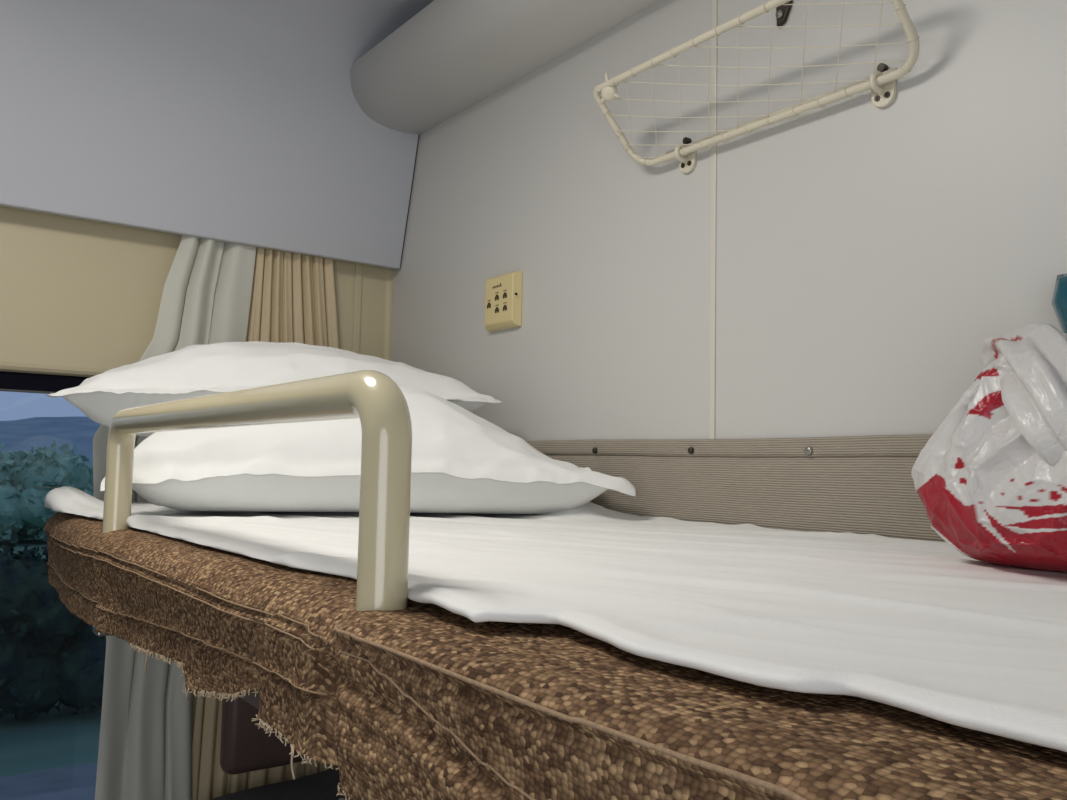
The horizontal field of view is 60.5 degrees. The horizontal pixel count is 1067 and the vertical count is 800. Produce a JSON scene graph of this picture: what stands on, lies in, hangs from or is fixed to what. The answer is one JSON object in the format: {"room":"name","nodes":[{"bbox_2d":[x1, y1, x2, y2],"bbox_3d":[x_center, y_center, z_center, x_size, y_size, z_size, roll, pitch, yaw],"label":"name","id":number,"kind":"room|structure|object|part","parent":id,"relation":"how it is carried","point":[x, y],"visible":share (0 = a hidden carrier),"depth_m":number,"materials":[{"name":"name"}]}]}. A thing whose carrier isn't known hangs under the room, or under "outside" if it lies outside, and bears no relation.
{"room":"train carriage","nodes":[
{"label":"train carriage","id":0,"kind":"room"},
{"bbox_2d":[0,206,393,769],"bbox_3d":[-1.087,0.427,1.230,1.980,2.420,0.082,4,-5,-36],"label":"wall","id":1,"kind":"structure","parent":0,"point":[79,297],"depth_m":1.50,"materials":[{"name":"beige paint"}]},
{"bbox_2d":[0,371,89,393],"bbox_3d":[-1.106,0.396,1.225,1.240,0.920,0.041,4,-5,-36],"label":"window frame","id":2,"kind":"structure","parent":1,"relation":"attached to","point":[9,381],"depth_m":1.46,"materials":[{"name":"black metal"}]},
{"bbox_3d":[-1.110,0.397,1.231,1.188,0.868,0.016,4,-5,-36],"label":"frame","id":3,"kind":"part","parent":2,"relation":"part of","materials":[{"name":"grey metal"}]},
{"bbox_2d":[220,696,308,773],"bbox_3d":[-0.422,0.448,1.517,0.181,0.309,0.047,4,-5,-36],"label":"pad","id":4,"kind":"object","parent":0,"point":[245,747],"visible":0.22,"depth_m":1.46,"materials":[{"name":"brown leather"}]},
{"bbox_2d":[391,0,1066,440],"bbox_3d":[0.454,0.425,0.792,0.030,2.420,2.485,4,-5,-36],"label":"wall","id":5,"kind":"structure","parent":0,"point":[867,255],"depth_m":1.09,"materials":[{"name":"white laminate"}]},
{"bbox_2d":[0,0,433,269],"bbox_3d":[-0.963,-0.545,1.131,1.946,0.451,0.330,4,-5,-36],"label":"wall panel","id":6,"kind":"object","parent":5,"relation":"attached to","point":[242,122],"depth_m":1.53,"materials":[{"name":"white plastic"}]},
{"bbox_2d":[92,370,411,799],"bbox_3d":[0.166,0.138,0.652,0.624,0.281,2.080,4,-5,-36],"label":"guard rail","id":7,"kind":"object","parent":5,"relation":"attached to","point":[372,397],"visible":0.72,"depth_m":0.50,"materials":[{"name":"beige metal"}]},
{"bbox_3d":[-0.264,0.111,0.737,0.027,0.230,0.640,4,-5,-36],"label":"guard rail","id":8,"kind":"part","parent":7,"relation":"part of","materials":[{"name":"beige metal"}]},
{"bbox_2d":[44,512,1066,799],"bbox_3d":[0.153,0.176,0.642,0.635,0.111,2.175,4,-5,-36],"label":"bunk bed","id":9,"kind":"object","parent":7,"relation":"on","point":[418,701],"visible":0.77,"depth_m":0.37,"materials":[{"name":"brown fabric"}]},
{"bbox_2d":[44,486,1066,751],"bbox_3d":[0.147,0.108,0.675,0.618,0.032,2.055,4,-5,-36],"label":"sheet","id":10,"kind":"object","parent":9,"relation":"on","point":[931,629],"visible":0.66,"depth_m":0.50,"materials":[{"name":"white fabric"}]},
{"bbox_2d":[100,386,635,513],"bbox_3d":[-0.211,0.063,1.250,0.625,0.172,0.352,2,-4,-12],"label":"pillow","id":11,"kind":"object","parent":10,"relation":"on","point":[463,462],"visible":0.74,"depth_m":1.12,"materials":[{"name":"white fabric"}]},
{"bbox_2d":[45,341,501,436],"bbox_3d":[-0.381,-0.012,1.400,0.612,0.152,0.297,3,-4,-20],"label":"pillow","id":12,"kind":"object","parent":11,"relation":"on","point":[191,371],"visible":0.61,"depth_m":1.29,"materials":[{"name":"white fabric"}]},
{"bbox_2d":[912,322,1066,571],"bbox_3d":[0.387,0.028,0.630,0.182,0.179,0.248,4,-5,-36],"label":"plastic bag","id":13,"kind":"object","parent":10,"relation":"on","point":[990,480],"visible":1,"depth_m":0.61,"materials":[{"name":"white plastic"}]},
{"bbox_3d":[0.349,-0.001,0.626,0.113,0.113,0.123,4,-5,-36],"label":"handle","id":14,"kind":"part","parent":13,"relation":"part of","materials":[{"name":"plastic"}]},
{"bbox_2d":[1051,274,1066,332],"bbox_3d":[0.494,0.006,0.686,0.044,0.231,0.196,4,-5,-36],"label":"packet","id":15,"kind":"object","parent":10,"relation":"on","point":[1059,299],"visible":0.94,"depth_m":0.76,"materials":[{"name":"plastic"}]},
{"bbox_2d":[399,135,418,268],"bbox_3d":[-0.249,-0.395,1.792,0.003,0.270,0.090,4,-5,-36],"label":"trim","id":16,"kind":"structure","parent":5,"relation":"attached to","point":[418,135],"depth_m":1.78,"materials":[{"name":"black"}]},
{"bbox_2d":[484,271,522,331],"bbox_3d":[-0.050,-0.160,1.489,0.019,0.089,0.092,4,-5,-36],"label":"control box","id":17,"kind":"object","parent":5,"relation":"attached to","point":[503,293],"visible":1,"depth_m":1.47,"materials":[{"name":"yellow plastic"}]},
{"bbox_2d":[350,0,659,134],"bbox_3d":[0.423,-0.613,0.776,0.160,0.093,2.400,4,-5,-36],"label":"duct","id":18,"kind":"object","parent":5,"relation":"attached to","point":[450,56],"depth_m":1.45,"materials":[{"name":"grey metal"}]},
{"bbox_2d":[709,0,716,438],"bbox_3d":[0.220,0.004,1.123,0.002,1.300,0.008,4,-5,-36],"label":"trim","id":19,"kind":"structure","parent":5,"relation":"attached to","point":[714,2],"depth_m":1.14,"materials":[{"name":"beige plastic"}]},
{"bbox_2d":[526,434,945,541],"bbox_3d":[0.469,0.081,0.770,0.012,0.112,1.700,4,-5,-36],"label":"wall panel","id":20,"kind":"object","parent":5,"relation":"attached to","point":[852,484],"visible":0.64,"depth_m":1.03,"materials":[{"name":"grey"}]},
{"bbox_2d":[593,0,919,172],"bbox_3d":[0.237,-0.364,1.050,0.103,0.126,0.421,4,-5,-36],"label":"wire rack","id":21,"kind":"object","parent":5,"relation":"attached to","point":[882,82],"visible":1,"depth_m":1.03,"materials":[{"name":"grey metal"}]},
{"bbox_3d":[0.275,-0.332,1.073,0.005,0.006,0.330,4,-5,-36],"label":"hinge rod","id":22,"kind":"part","parent":21,"relation":"part of","materials":[{"name":"beige metal"}]},
{"bbox_2d":[776,0,792,25],"bbox_3d":[0.291,-0.452,1.065,0.009,0.030,0.022,4,-5,-36],"label":"bracket","id":23,"kind":"object","parent":5,"relation":"attached to","point":[782,11],"visible":0.73,"depth_m":1.06,"materials":[{"name":"black metal"}]},
{"bbox_3d":[-0.962,-0.387,1.310,1.680,0.008,0.008,4,-5,-36],"label":"curtain rod","id":24,"kind":"object","parent":5,"relation":"attached to","visible":0},
{"bbox_2d":[93,235,255,799],"bbox_3d":[-0.607,0.297,1.519,0.255,1.300,0.044,5,-6,-42],"label":"window curtain","id":25,"kind":"object","parent":24,"relation":"hanging from","point":[145,739],"visible":0.38,"depth_m":1.51,"materials":[{"name":"white fabric"}]},
{"bbox_2d":[191,247,338,799],"bbox_3d":[-0.477,0.308,1.633,0.266,1.300,0.028,4,-5,-36],"label":"window curtain","id":26,"kind":"object","parent":24,"relation":"hanging from","point":[293,297],"visible":0.27,"depth_m":1.66,"materials":[{"name":"beige fabric"}]},
{"bbox_3d":[-0.379,1.595,0.134,2.010,0.040,2.595,4,-5,-36],"label":"floor","id":27,"kind":"structure","parent":0,"visible":0},
{"bbox_3d":[0.083,1.356,0.583,0.696,0.520,2.180,4,-5,-36],"label":"lower berth","id":28,"kind":"object","parent":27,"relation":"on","visible":0},
{"bbox_3d":[-0.372,0.998,1.350,0.450,0.269,0.370,4,-5,-36],"label":"quilt","id":29,"kind":"object","parent":28,"relation":"on","visible":0},
{"bbox_2d":[200,769,344,799],"bbox_3d":[-0.325,0.734,1.407,0.364,0.244,0.345,4,-5,-36],"label":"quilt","id":30,"kind":"object","parent":29,"relation":"on","point":[320,785],"visible":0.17,"depth_m":1.46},
{"label":"outside","id":31,"kind":"structure","parent":0,"visible":0},
{"bbox_2d":[0,467,101,776],"bbox_3d":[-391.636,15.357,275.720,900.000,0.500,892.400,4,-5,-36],"label":"ground","id":32,"kind":"structure","parent":31,"point":[54,740],"depth_m":9.01,"materials":[{"name":"green plant"}]},
{"bbox_2d":[0,440,93,542],"bbox_3d":[-16.597,2.891,29.348,5.615,3.484,3.763,4,-5,-36],"label":"tree","id":33,"kind":"object","parent":32,"relation":"on","point":[26,479],"visible":0.72,"depth_m":28.83,"materials":[{"name":"green plant"}]},
{"bbox_2d":[0,416,100,464],"bbox_3d":[-325.063,3.441,271.215,640.000,25.612,168.885,4,-5,-36],"label":"hills","id":34,"kind":"structure","parent":32,"relation":"on","point":[22,434],"depth_m":352.29,"materials":[{"name":"blue"}]},
{"bbox_2d":[0,540,105,719],"bbox_3d":[-5.471,2.411,9.723,2.532,1.920,1.749,4,-5,-36],"label":"shrub","id":35,"kind":"object","parent":32,"relation":"on","point":[49,655],"visible":0.63,"depth_m":9.41,"materials":[{"name":"green plant"}]},
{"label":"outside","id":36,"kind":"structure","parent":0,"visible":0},
{"bbox_2d":[0,762,97,799],"bbox_3d":[-18.816,2.142,-7.053,120.000,0.510,7.000,4,-5,-36],"label":"path","id":37,"kind":"structure","parent":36,"point":[76,782],"depth_m":7.72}
]}

